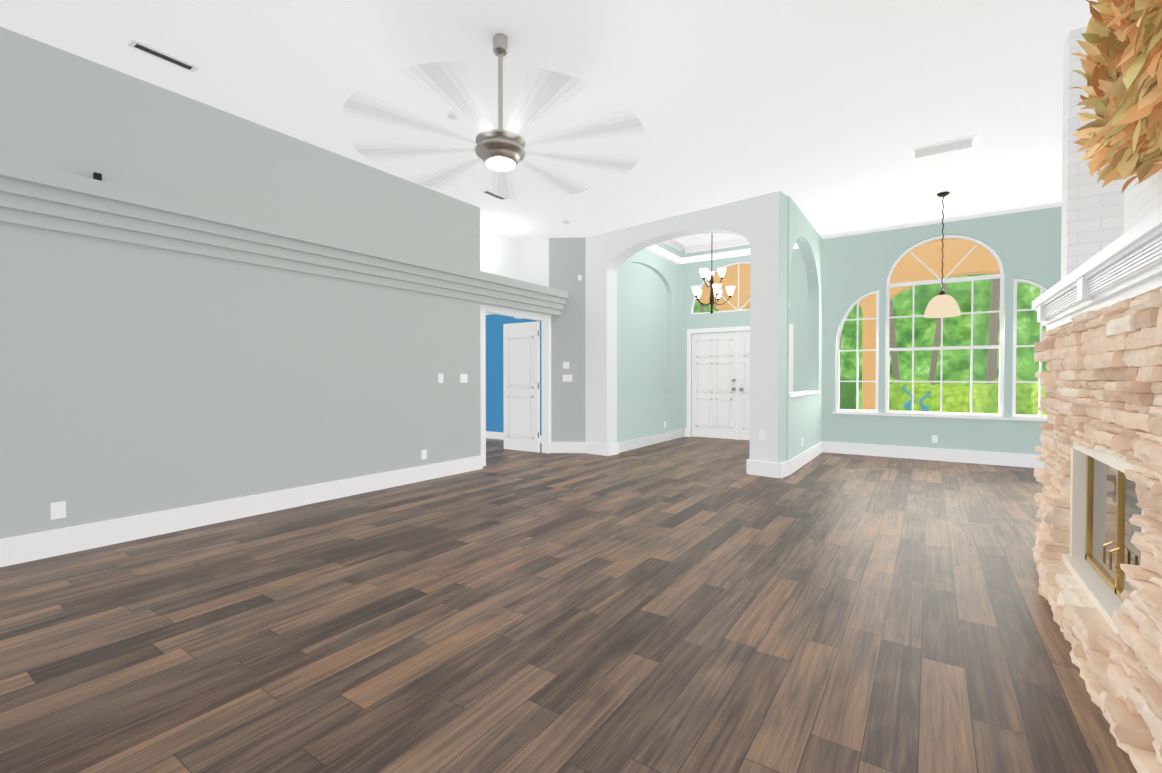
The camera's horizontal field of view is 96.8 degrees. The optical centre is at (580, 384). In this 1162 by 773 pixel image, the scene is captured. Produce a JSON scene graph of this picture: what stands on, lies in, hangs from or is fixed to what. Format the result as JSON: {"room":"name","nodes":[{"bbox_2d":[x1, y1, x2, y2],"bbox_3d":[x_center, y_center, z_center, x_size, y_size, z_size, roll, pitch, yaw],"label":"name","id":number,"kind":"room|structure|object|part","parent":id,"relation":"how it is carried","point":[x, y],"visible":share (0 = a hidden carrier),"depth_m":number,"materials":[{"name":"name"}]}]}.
{"room":"living room","nodes":[
{"label":"living room","id":0,"kind":"room"},
{"bbox_2d":[0,27,480,538],"bbox_3d":[-3.509,-0.572,3.857,0.150,3.500,7.490,1,1,34],"label":"wall","id":1,"kind":"structure","parent":0,"point":[135,379],"depth_m":4.26,"materials":[{"name":"grey paint"}]},
{"bbox_2d":[50,501,65,519],"bbox_3d":[-3.621,0.872,3.571,0.006,0.115,0.075,1,1,34],"label":"electrical outlet","id":2,"kind":"object","parent":1,"relation":"attached to","point":[58,510],"visible":1,"depth_m":3.57,"materials":[{"name":"white plastic"}]},
{"bbox_2d":[0,456,481,566],"bbox_3d":[-3.439,1.089,3.831,0.020,0.180,7.490,1,1,34],"label":"baseboard","id":3,"kind":"structure","parent":1,"relation":"attached to","point":[35,546],"depth_m":4.25,"materials":[{"name":"white paint"}]},
{"bbox_2d":[0,157,568,314],"bbox_3d":[-2.935,-1.261,4.576,0.285,0.380,9.340,1,1,34],"label":"ledge","id":4,"kind":"object","parent":1,"relation":"attached to","point":[32,195],"visible":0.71,"depth_m":4.33,"materials":[{"name":"grey paint"}]},
{"bbox_2d":[93,172,101,180],"bbox_3d":[-3.450,-1.472,3.678,0.035,0.064,0.040,1,1,34],"label":"sensor","id":5,"kind":"object","parent":4,"relation":"on","point":[97,176],"visible":0.64,"depth_m":3.67,"materials":[{"name":"black plastic"}]},
{"bbox_2d":[421,449,426,459],"bbox_3d":[-1.874,0.838,6.156,0.006,0.115,0.075,1,1,34],"label":"electrical outlet","id":6,"kind":"object","parent":1,"relation":"attached to","point":[423,454],"visible":1,"depth_m":6.15,"materials":[{"name":"white plastic"}]},
{"bbox_2d":[438,374,442,382],"bbox_3d":[-1.728,-0.075,6.359,0.006,0.115,0.075,1,1,34],"label":"light switch","id":7,"kind":"object","parent":1,"relation":"attached to","point":[440,378],"visible":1,"depth_m":6.35,"materials":[{"name":"white plastic"}]},
{"bbox_2d":[460,374,467,382],"bbox_3d":[-1.516,-0.079,6.674,0.006,0.115,0.120,1,1,34],"label":"light switch","id":8,"kind":"object","parent":1,"relation":"attached to","point":[463,378],"visible":1,"depth_m":6.67,"materials":[{"name":"white plastic"}]},
{"bbox_2d":[480,304,485,465],"bbox_3d":[-1.441,0.015,7.114,0.140,2.240,0.210,1,1,34],"label":"door frame","id":9,"kind":"structure","parent":1,"relation":"attached to","point":[483,367],"depth_m":7.12,"materials":[{"name":"white paint"}]},
{"bbox_2d":[480,231,518,279],"bbox_3d":[-1.586,-1.877,8.062,0.150,1.000,2.060,1,1,34],"label":"wall","id":10,"kind":"structure","parent":0,"point":[499,256],"depth_m":8.32,"materials":[{"name":"white paint"}]},
{"bbox_2d":[486,314,541,435],"bbox_3d":[-1.402,-0.155,10.169,3.220,2.500,0.100,1,1,34],"label":"wall","id":11,"kind":"structure","parent":0,"point":[494,379],"depth_m":10.31,"materials":[{"name":"blue paint"}]},
{"bbox_2d":[486,431,541,442],"bbox_3d":[-1.403,1.026,10.113,3.100,0.140,0.020,1,1,34],"label":"baseboard","id":12,"kind":"structure","parent":11,"relation":"attached to","point":[494,435],"depth_m":10.29,"materials":[{"name":"white paint"}]},
{"bbox_2d":[486,305,547,320],"bbox_3d":[-0.984,-1.069,7.775,0.140,0.090,1.420,1,1,34],"label":"door frame","id":13,"kind":"structure","parent":0,"point":[490,309],"depth_m":7.68,"materials":[{"name":"white paint"}]},
{"bbox_2d":[503,321,539,452],"bbox_3d":[-0.996,0.041,8.594,0.760,2.130,0.064,1,1,34],"label":"door leaf","id":14,"kind":"structure","parent":13,"relation":"in","point":[521,368],"depth_m":8.55,"materials":[{"name":"white paint"}]},
{"bbox_2d":[514,238,548,318],"bbox_3d":[-0.794,-1.755,8.627,0.730,1.260,0.140,1,1,34],"label":"wall","id":15,"kind":"structure","parent":0,"point":[534,261],"depth_m":8.52,"materials":[{"name":"white paint"}]},
{"bbox_2d":[541,315,550,452],"bbox_3d":[-0.564,-0.002,8.410,0.140,2.240,0.080,1,1,34],"label":"door frame","id":16,"kind":"structure","parent":15,"relation":"attached to","point":[546,373],"depth_m":8.37,"materials":[{"name":"white paint"}]},
{"bbox_2d":[0,0,1099,263],"bbox_3d":[-0.861,-2.395,4.885,11.800,0.120,12.200,1,1,34],"label":"ceiling","id":17,"kind":"structure","parent":0,"point":[826,116],"depth_m":4.08,"materials":[{"name":"white paint"}]},
{"bbox_2d":[127,38,198,72],"bbox_3d":[-2.938,-2.312,3.635,0.110,0.014,0.380,1,1,34],"label":"ceiling vent","id":18,"kind":"object","parent":17,"relation":"in","point":[160,54],"visible":0.93,"depth_m":3.62,"materials":[{"name":"white metal"}]},
{"bbox_2d":[448,111,458,119],"bbox_3d":[-1.099,-2.314,4.444,0.100,0.030,0.100,1,1,34],"label":"smoke detector","id":19,"kind":"object","parent":17,"relation":"attached to","point":[452,115],"visible":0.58,"depth_m":4.42,"materials":[{"name":"white plastic"}]},
{"bbox_2d":[343,34,641,198],"bbox_3d":[-0.537,-1.884,3.460,1.939,0.865,1.930,1,1,34],"label":"ceiling fan","id":20,"kind":"object","parent":17,"relation":"hanging from","point":[500,148],"visible":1,"depth_m":3.37,"materials":[{"name":"silver metal"}]},
{"bbox_3d":[-0.540,-1.587,3.460,0.340,0.210,0.340,1,1,34],"label":"motor","id":21,"kind":"part","parent":20,"relation":"part of","materials":[{"name":"silver metal"}]},
{"bbox_2d":[480,189,507,200],"bbox_3d":[-1.073,-2.348,6.394,0.110,0.014,0.380,1,1,34],"label":"ceiling vent","id":22,"kind":"object","parent":17,"relation":"in","point":[489,192],"visible":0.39,"depth_m":6.36,"materials":[{"name":"white metal"}]},
{"bbox_2d":[562,219,570,223],"bbox_3d":[-0.207,-2.352,7.462,0.130,0.034,0.130,1,1,34],"label":"smoke detector","id":23,"kind":"object","parent":17,"relation":"attached to","point":[566,221],"visible":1,"depth_m":7.42,"materials":[{"name":"white plastic"}]},
{"bbox_2d":[924,191,960,317],"bbox_3d":[4.465,-1.597,6.366,0.380,1.515,0.380,1,1,34],"label":"dining pendant light","id":24,"kind":"object","parent":17,"relation":"hanging from","point":[941,305],"visible":1,"depth_m":6.30,"materials":[{"name":"beige glass"}]},
{"bbox_3d":[4.465,-0.973,6.374,0.380,0.265,0.380,1,1,34],"label":"lamp shade","id":25,"kind":"part","parent":24,"relation":"part of","materials":[{"name":"beige glass"}]},
{"bbox_3d":[4.465,-1.735,6.364,0.024,1.163,0.024,1,1,34],"label":"chain","id":26,"kind":"part","parent":24,"relation":"part of","materials":[{"name":"brown metal"}]},
{"bbox_2d":[911,135,976,158],"bbox_3d":[3.567,-2.331,5.080,0.520,0.014,0.280,1,1,34],"label":"ceiling vent","id":27,"kind":"object","parent":17,"relation":"in","point":[945,147],"visible":1,"depth_m":5.06,"materials":[{"name":"white metal"}]},
{"bbox_2d":[549,237,585,441],"bbox_3d":[-0.221,-0.633,8.469,0.586,3.500,0.455,1,1,34],"label":"wall","id":28,"kind":"structure","parent":0,"point":[567,261],"depth_m":8.39,"materials":[{"name":"grey paint"}]},
{"bbox_2d":[563,362,568,368],"bbox_3d":[-0.240,-0.312,8.387,0.100,0.110,0.012,0,1,1],"label":"light switch","id":29,"kind":"object","parent":28,"relation":"attached to","point":[565,365],"visible":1,"depth_m":8.38,"materials":[{"name":"white plastic"}]},
{"bbox_2d":[563,375,571,381],"bbox_3d":[-0.220,-0.102,8.390,0.160,0.115,0.012,0,1,1],"label":"light switch","id":30,"kind":"object","parent":28,"relation":"attached to","point":[567,378],"visible":1,"depth_m":8.38,"materials":[{"name":"white plastic"}]},
{"bbox_2d":[550,442,584,452],"bbox_3d":[-0.220,1.028,8.401,0.554,0.165,0.020,0,1,1],"label":"baseboard","id":31,"kind":"structure","parent":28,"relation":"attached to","point":[567,447],"depth_m":8.39,"materials":[{"name":"white paint"}]},
{"bbox_2d":[0,437,1136,772],"bbox_3d":[-0.581,1.209,5.348,11.800,0.100,13.200,1,1,34],"label":"floor","id":32,"kind":"structure","parent":0,"point":[692,605],"depth_m":2.49,"materials":[{"name":"brown wood"}]},
{"bbox_2d":[1032,157,1161,772],"bbox_3d":[1.980,-0.541,1.566,0.549,3.501,4.440,1,1,34],"label":"fireplace","id":33,"kind":"object","parent":32,"relation":"on","point":[1097,552],"depth_m":2.17,"materials":[{"name":"beige stone"}]},
{"bbox_3d":[2.386,0.644,2.303,0.054,0.590,1.090,1,1,34],"label":"brass frame","id":34,"kind":"part","parent":33,"relation":"part of","materials":[{"name":"gold metal"}]},
{"bbox_3d":[2.401,0.644,2.293,0.004,0.530,1.030,1,1,34],"label":"glass door","id":35,"kind":"part","parent":33,"relation":"part of","materials":[{"name":"clear glass"}]},
{"bbox_2d":[1071,0,1161,192],"bbox_3d":[2.444,-1.432,2.292,0.325,1.062,1.058,1,1,34],"label":"wreath","id":36,"kind":"object","parent":33,"relation":"attached to","point":[1121,134],"visible":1,"depth_m":2.24,"materials":[{"name":"orange plant"}]},
{"bbox_2d":[618,263,666,393],"bbox_3d":[1.228,-0.872,9.533,0.110,3.950,2.991,1,1,34],"label":"wall","id":37,"kind":"structure","parent":0,"point":[642,329],"depth_m":9.24,"materials":[{"name":"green paint"}]},
{"bbox_2d":[617,239,684,452],"bbox_3d":[1.299,-0.871,9.486,0.120,3.950,2.991,1,1,34],"label":"wall","id":38,"kind":"structure","parent":0,"point":[644,415],"depth_m":9.98,"materials":[{"name":"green paint"}]},
{"bbox_2d":[618,391,670,395],"bbox_3d":[1.183,0.164,9.265,0.047,0.025,2.130,1,1,34],"label":"trim","id":39,"kind":"structure","parent":38,"relation":"attached to","point":[642,393],"depth_m":9.06,"materials":[{"name":"grey paint"}]},
{"bbox_2d":[617,429,683,452],"bbox_3d":[1.342,1.014,9.513,0.050,0.180,2.940,1,1,34],"label":"baseboard","id":40,"kind":"structure","parent":38,"relation":"attached to","point":[634,445],"depth_m":9.34,"materials":[{"name":"white paint"}]},
{"bbox_2d":[663,240,684,253],"bbox_3d":[1.304,-2.766,9.487,0.140,0.160,2.941,1,1,34],"label":"crown molding","id":41,"kind":"structure","parent":38,"relation":"attached to","point":[677,246],"depth_m":10.30,"materials":[{"name":"white paint"}]},
{"bbox_2d":[586,191,785,462],"bbox_3d":[1.334,-0.844,7.434,3.138,3.950,0.270,1,1,42],"label":"wall","id":42,"kind":"structure","parent":0,"point":[754,221],"depth_m":6.89,"materials":[{"name":"white paint"}]},
{"bbox_2d":[585,442,618,455],"bbox_3d":[0.319,1.029,8.312,0.514,0.180,0.287,1,1,34],"label":"baseboard","id":43,"kind":"structure","parent":42,"relation":"attached to","point":[602,449],"depth_m":8.20,"materials":[{"name":"white paint"}]},
{"bbox_2d":[759,430,764,439],"bbox_3d":[2.264,0.634,6.440,0.080,0.120,0.006,1,1,42],"label":"electrical outlet","id":44,"kind":"object","parent":42,"relation":"attached to","point":[761,434],"visible":1,"depth_m":6.44,"materials":[{"name":"white plastic"}]},
{"bbox_2d":[673,233,738,244],"bbox_3d":[2.366,-2.886,8.673,3.100,0.100,3.700,1,1,34],"label":"ceiling","id":45,"kind":"structure","parent":0,"point":[691,239],"depth_m":10.02,"materials":[{"name":"white paint"}]},
{"bbox_2d":[692,246,734,313],"bbox_3d":[2.219,-2.011,8.696,0.721,1.650,0.695,1,1,34],"label":"chandelier","id":46,"kind":"object","parent":45,"relation":"hanging from","point":[704,273],"visible":0.92,"depth_m":8.58,"materials":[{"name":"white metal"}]},
{"bbox_2d":[685,245,807,436],"bbox_3d":[3.243,-0.879,10.086,3.000,3.950,0.180,1,1,34],"label":"wall","id":47,"kind":"structure","parent":0,"point":[798,299],"depth_m":10.02,"materials":[{"name":"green paint"}]},
{"bbox_2d":[692,332,735,438],"bbox_3d":[2.701,0.021,10.425,0.949,2.125,0.069,1,1,34],"label":"door leaf","id":48,"kind":"structure","parent":47,"relation":"in","point":[713,385],"depth_m":10.41,"materials":[{"name":"white paint"}]},
{"bbox_2d":[685,236,749,253],"bbox_3d":[3.170,-2.772,9.936,2.430,0.160,0.110,1,1,34],"label":"crown molding","id":49,"kind":"structure","parent":47,"relation":"attached to","point":[718,244],"depth_m":10.24,"materials":[{"name":"white paint"}]},
{"bbox_2d":[695,264,749,311],"bbox_3d":[3.105,-1.920,10.145,1.950,0.970,0.005,1,1,34],"label":"window","id":50,"kind":"structure","parent":47,"relation":"in","point":[725,290],"depth_m":10.20,"materials":[{"name":"glass"}]},
{"bbox_2d":[687,262,793,439],"bbox_3d":[3.084,-0.663,10.130,2.080,3.516,0.110,1,1,34],"label":"door frame","id":51,"kind":"structure","parent":47,"relation":"attached to","point":[747,328],"depth_m":10.14,"materials":[{"name":"white paint"}]},
{"bbox_2d":[739,331,749,439],"bbox_3d":[3.492,0.028,9.891,0.949,2.125,0.069,1,1,34],"label":"door leaf","id":52,"kind":"structure","parent":47,"relation":"in","point":[744,384],"depth_m":10.06,"materials":[{"name":"white paint"}]},
{"bbox_2d":[778,191,787,462],"bbox_3d":[2.507,-0.920,6.388,0.004,3.770,0.269,1,1,42],"label":"wall","id":53,"kind":"structure","parent":0,"point":[782,327],"depth_m":6.38,"materials":[{"name":"grey paint"}]},
{"bbox_2d":[746,459,788,477],"bbox_3d":[2.369,1.053,6.536,0.445,0.180,0.310,1,1,42],"label":"baseboard","id":54,"kind":"structure","parent":53,"relation":"attached to","point":[769,469],"depth_m":6.41,"materials":[{"name":"white paint"}]},
{"bbox_2d":[789,390,820,396],"bbox_3d":[3.143,0.129,7.415,0.220,0.035,2.120,1,1,34],"label":"trim","id":55,"kind":"structure","parent":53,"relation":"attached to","point":[799,393],"depth_m":7.21,"materials":[{"name":"white paint"}]},
{"bbox_2d":[786,196,822,460],"bbox_3d":[3.222,-0.845,7.518,0.160,3.950,2.440,1,1,34],"label":"wall","id":56,"kind":"structure","parent":0,"point":[804,417],"depth_m":7.76,"materials":[{"name":"teal paint"}]},
{"bbox_2d":[789,441,822,474],"bbox_3d":[3.296,1.040,7.493,0.020,0.180,2.440,1,1,34],"label":"baseboard","id":57,"kind":"structure","parent":56,"relation":"attached to","point":[797,462],"depth_m":7.25,"materials":[{"name":"white paint"}]},
{"bbox_2d":[822,206,1061,454],"bbox_3d":[5.431,-0.671,7.621,3.710,3.600,0.200,1,1,34],"label":"wall","id":58,"kind":"structure","parent":0,"point":[1025,245],"depth_m":7.71,"materials":[{"name":"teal paint"}]},
{"bbox_2d":[823,441,1044,468],"bbox_3d":[5.353,1.039,7.563,3.350,0.180,0.020,1,1,34],"label":"baseboard","id":59,"kind":"structure","parent":58,"relation":"attached to","point":[991,458],"depth_m":7.61,"materials":[{"name":"white paint"}]},
{"bbox_2d":[932,435,937,442],"bbox_3d":[5.243,0.811,7.643,0.075,0.115,0.006,1,1,34],"label":"outlet","id":60,"kind":"object","parent":58,"relation":"attached to","point":[934,438],"visible":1,"depth_m":7.64,"materials":[{"name":"white plastic"}]},
{"bbox_2d":[833,412,1046,420],"bbox_3d":[5.329,0.473,7.627,2.890,0.030,0.130,1,1,34],"label":"window sill","id":61,"kind":"structure","parent":58,"relation":"attached to","point":[965,417],"depth_m":7.57,"materials":[{"name":"white paint"}]},
{"bbox_2d":[836,235,1046,418],"bbox_3d":[5.358,-0.872,7.652,2.830,2.660,0.135,1,1,34],"label":"window frames","id":62,"kind":"structure","parent":58,"relation":"in","point":[972,279],"depth_m":7.64,"materials":[{"name":"white paint"}]},
{"bbox_2d":[1061,26,1124,279],"bbox_3d":[3.804,-0.562,3.097,1.340,3.500,0.180,1,1,34],"label":"wall","id":63,"kind":"structure","parent":0,"point":[1092,225],"depth_m":3.36,"materials":[{"name":"white brick"}]},
{"label":"outside","id":64,"kind":"structure","parent":0,"visible":0},
{"bbox_2d":[855,397,861,409],"bbox_3d":[19.814,0.914,29.099,60.000,0.100,49.800,1,1,34],"label":"ground","id":65,"kind":"structure","parent":64,"point":[859,403],"depth_m":24.79,"materials":[{"name":"green plant"}]},
{"bbox_2d":[839,376,859,408],"bbox_3d":[6.096,0.344,14.884,3.405,1.481,2.470,1,1,34],"label":"shrubs","id":66,"kind":"object","parent":65,"relation":"on","point":[844,395],"depth_m":14.06,"materials":[{"name":"green plant"}]},
{"bbox_2d":[901,386,914,410],"bbox_3d":[7.044,0.554,11.155,0.239,1.055,0.344,0,1,19],"label":"statue","id":67,"kind":"object","parent":65,"relation":"on","point":[908,406],"depth_m":11.04,"materials":[{"name":"teal"}]},
{"bbox_2d":[919,391,930,411],"bbox_3d":[7.394,0.609,11.036,0.309,0.950,0.214,-1,1,-38],"label":"statue","id":68,"kind":"object","parent":65,"relation":"on","point":[921,404],"depth_m":10.96,"materials":[{"name":"teal"}]},
{"bbox_2d":[889,377,1047,414],"bbox_3d":[10.089,0.510,10.497,7.409,1.423,1.596,1,1,34],"label":"hedge","id":69,"kind":"object","parent":65,"relation":"on","point":[952,402],"depth_m":11.30,"materials":[{"name":"green plant"}]},
{"bbox_2d":[694,274,1051,396],"bbox_3d":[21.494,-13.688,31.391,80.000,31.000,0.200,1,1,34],"label":"trees","id":70,"kind":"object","parent":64,"point":[899,305],"depth_m":30.91,"materials":[{"name":"green plant"}]},
{"bbox_3d":[4.846,1.157,9.628,15.000,0.090,2.430,1,1,34],"label":"floor","id":71,"kind":"structure","parent":64,"visible":0},
{"bbox_2d":[696,239,999,409],"bbox_3d":[5.442,-1.010,10.481,15.000,4.200,0.300,1,1,34],"label":"arcade","id":72,"kind":"object","parent":71,"relation":"on","point":[973,255],"depth_m":9.87,"materials":[{"name":"brown paint"}]}
]}

